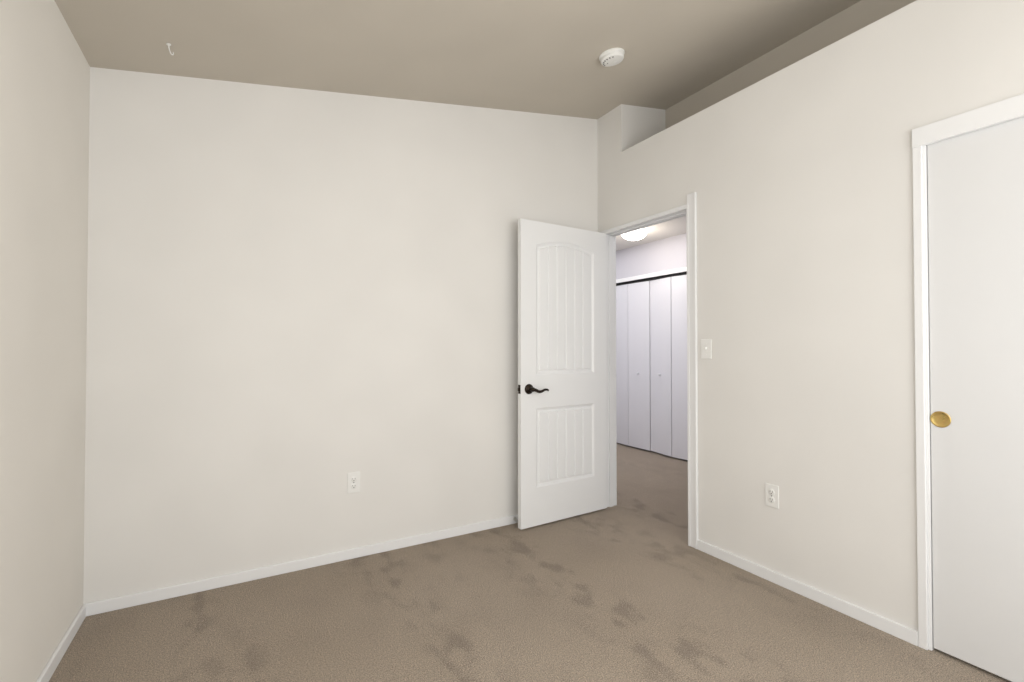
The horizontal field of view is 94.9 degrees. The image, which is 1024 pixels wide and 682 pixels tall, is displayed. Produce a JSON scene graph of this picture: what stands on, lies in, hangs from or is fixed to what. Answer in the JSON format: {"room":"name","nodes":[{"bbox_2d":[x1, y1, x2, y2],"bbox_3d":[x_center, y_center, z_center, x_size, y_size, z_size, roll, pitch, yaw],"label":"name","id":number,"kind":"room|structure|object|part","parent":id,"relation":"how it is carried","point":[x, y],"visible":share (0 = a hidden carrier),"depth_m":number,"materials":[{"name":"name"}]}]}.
{"room":"empty bedroom","nodes":[
{"label":"empty bedroom","id":0,"kind":"room"},
{"bbox_2d":[0,0,89,681],"bbox_3d":[-1.023,-0.379,0.491,0.100,3.150,3.865,0,-1,-30],"label":"wall","id":1,"kind":"structure","parent":0,"point":[44,115],"depth_m":1.62,"materials":[{"name":"paint"}]},
{"bbox_2d":[36,605,85,681],"bbox_3d":[-0.971,1.168,0.492,0.013,0.056,3.652,0,-1,-30],"label":"baseboard","id":2,"kind":"structure","parent":1,"relation":"attached to","point":[46,674],"depth_m":1.81,"materials":[{"name":"paint"}]},
{"bbox_2d":[83,67,597,603],"bbox_3d":[-0.604,-0.345,2.908,3.046,3.150,0.100,0,-1,-30],"label":"wall","id":3,"kind":"structure","parent":0,"point":[301,303],"depth_m":2.52,"materials":[{"name":"paint"}]},
{"bbox_2d":[83,514,517,616],"bbox_3d":[-0.619,1.200,2.812,2.946,0.056,0.013,0,-1,-30],"label":"baseboard","id":4,"kind":"structure","parent":3,"relation":"attached to","point":[127,601],"depth_m":2.46,"materials":[{"name":"paint"}]},
{"bbox_2d":[347,472,359,493],"bbox_3d":[-0.895,0.801,2.660,0.070,0.115,0.009,0,-1,-30],"label":"electrical outlet","id":5,"kind":"object","parent":3,"relation":"attached to","point":[353,482],"visible":1,"depth_m":2.66,"materials":[{"name":"white plastic"}]},
{"bbox_2d":[55,0,860,118],"bbox_3d":[0.490,-1.631,1.384,3.597,0.810,3.865,0,-1,-30],"label":"ceiling","id":6,"kind":"structure","parent":0,"point":[537,56],"depth_m":2.36,"materials":[{"name":"paint"}]},
{"bbox_2d":[599,48,624,66],"bbox_3d":[0.567,-1.599,2.661,0.142,0.040,0.142,-10,4,-30],"label":"smoke detector","id":7,"kind":"object","parent":6,"relation":"attached to","point":[611,57],"visible":1,"depth_m":2.63,"materials":[{"name":"white plastic"}]},
{"bbox_2d":[49,443,1010,681],"bbox_3d":[0.604,1.262,3.047,5.900,0.060,7.100,0,-1,-30],"label":"floor","id":8,"kind":"structure","parent":0,"point":[631,586],"depth_m":2.03,"materials":[{"name":"beige carpet"}]},
{"bbox_2d":[597,104,665,163],"bbox_3d":[0.957,-1.631,3.620,0.551,0.560,0.261,0,-1,-30],"label":"wall","id":9,"kind":"structure","parent":0,"point":[621,127],"depth_m":3.46,"materials":[{"name":"paint"}]},
{"bbox_2d":[616,233,686,282],"bbox_3d":[1.860,-0.038,4.889,0.100,2.590,4.800,0,-1,-30],"label":"wall","id":10,"kind":"structure","parent":0,"point":[669,253],"depth_m":5.28,"materials":[{"name":"paint"}]},
{"bbox_2d":[616,267,686,282],"bbox_3d":[1.536,0.251,5.333,0.012,2.025,1.420,0,-1,-30],"label":"trim","id":11,"kind":"structure","parent":10,"relation":"attached to","point":[672,271],"depth_m":5.26,"materials":[{"name":"paint"}]},
{"bbox_2d":[616,271,686,285],"bbox_3d":[1.571,-0.705,5.367,0.030,0.028,1.330,0,-1,-30],"label":"door track","id":12,"kind":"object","parent":10,"relation":"attached to","point":[653,278],"depth_m":5.31,"materials":[{"name":"black metal"}]},
{"bbox_2d":[616,275,687,459],"bbox_3d":[1.581,0.280,5.361,0.153,1.933,1.317,1,-1,-36],"label":"bifold doors","id":13,"kind":"structure","parent":10,"relation":"in","point":[651,365],"depth_m":5.31,"materials":[{"name":"paint"}]},
{"bbox_3d":[1.323,0.285,5.785,0.026,1.933,0.326,0,-1,-28],"label":"panel","id":14,"kind":"part","parent":13,"relation":"part of","materials":[{"name":"paint"}]},
{"bbox_3d":[1.477,0.281,5.490,0.054,1.933,0.326,1,-1,-32],"label":"panel","id":15,"kind":"part","parent":13,"relation":"part of","materials":[{"name":"paint"}]},
{"bbox_3d":[1.643,0.277,5.205,0.054,1.933,0.326,0,-1,-24],"label":"panel","id":16,"kind":"part","parent":13,"relation":"part of","materials":[{"name":"paint"}]},
{"bbox_2d":[616,216,686,250],"bbox_3d":[1.187,-1.233,4.517,1.654,0.210,4.800,0,-1,-30],"label":"ceiling","id":17,"kind":"structure","parent":0,"point":[670,228],"depth_m":4.91,"materials":[{"name":"paint"}]},
{"bbox_2d":[622,228,646,240],"bbox_3d":[1.239,-1.073,4.769,0.260,0.102,0.260,0,-1,-30],"label":"hall ceiling light","id":18,"kind":"object","parent":17,"relation":"attached to","point":[639,234],"visible":0.81,"depth_m":4.69,"materials":[{"name":"white glass"}]},
{"bbox_2d":[665,0,915,128],"bbox_3d":[2.094,-1.627,2.103,0.100,0.610,3.504,0,-1,-30],"label":"wall","id":19,"kind":"structure","parent":0,"point":[859,15],"depth_m":2.79,"materials":[{"name":"paint"}]},
{"bbox_2d":[597,0,1023,630],"bbox_3d":[1.614,-0.078,2.012,0.100,2.590,3.665,0,-1,-30],"label":"wall","id":20,"kind":"structure","parent":0,"point":[797,176],"depth_m":2.20,"materials":[{"name":"paint"}]},
{"bbox_2d":[600,192,697,548],"bbox_3d":[0.925,0.205,3.198,0.102,2.057,0.805,0,-1,-30],"label":"door frame","id":21,"kind":"structure","parent":20,"relation":"in","point":[610,321],"depth_m":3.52,"materials":[{"name":"paint"}]},
{"bbox_2d":[518,218,606,529],"bbox_3d":[0.367,0.213,3.266,0.769,2.020,0.139,1,-1,-33],"label":"door","id":22,"kind":"structure","parent":21,"relation":"attached to","point":[562,409],"depth_m":3.23,"materials":[{"name":"paint"}]},
{"bbox_3d":[0.129,0.316,3.111,0.203,0.067,0.139,1,-1,-33],"label":"handle","id":23,"kind":"part","parent":22,"relation":"part of","materials":[{"name":"black metal"}]},
{"bbox_2d":[701,339,711,358],"bbox_3d":[1.127,0.047,2.735,0.017,0.115,0.070,0,-1,-30],"label":"light switch","id":24,"kind":"object","parent":20,"relation":"attached to","point":[706,348],"visible":1,"depth_m":2.73,"materials":[{"name":"white plastic"}]},
{"bbox_2d":[765,483,778,508],"bbox_3d":[1.323,0.788,2.394,0.009,0.115,0.070,0,-1,-30],"label":"electrical outlet","id":25,"kind":"object","parent":20,"relation":"attached to","point":[771,495],"visible":1,"depth_m":2.39,"materials":[{"name":"white plastic"}]},
{"bbox_2d":[697,540,917,645],"bbox_3d":[1.565,1.189,1.966,0.013,0.056,3.639,0,-1,-30],"label":"baseboard","id":26,"kind":"structure","parent":20,"relation":"attached to","point":[894,628],"depth_m":2.19,"materials":[{"name":"paint"}]},
{"bbox_2d":[912,93,1023,650],"bbox_3d":[2.050,0.172,1.238,0.116,2.068,1.554,0,-1,-30],"label":"trim","id":27,"kind":"structure","parent":20,"relation":"attached to","point":[996,113],"depth_m":1.86,"materials":[{"name":"paint"}]},
{"bbox_2d":[927,117,1023,681],"bbox_3d":[2.044,0.193,1.234,0.063,2.002,1.472,0,-1,-30],"label":"sliding closet door","id":28,"kind":"structure","parent":20,"relation":"in","point":[976,241],"depth_m":1.73,"materials":[{"name":"paint"}]},
{"bbox_3d":[1.665,0.305,1.827,0.003,0.063,0.063,0,-1,-30],"label":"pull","id":29,"kind":"part","parent":28,"relation":"part of","materials":[{"name":"gold metal"}]}
]}

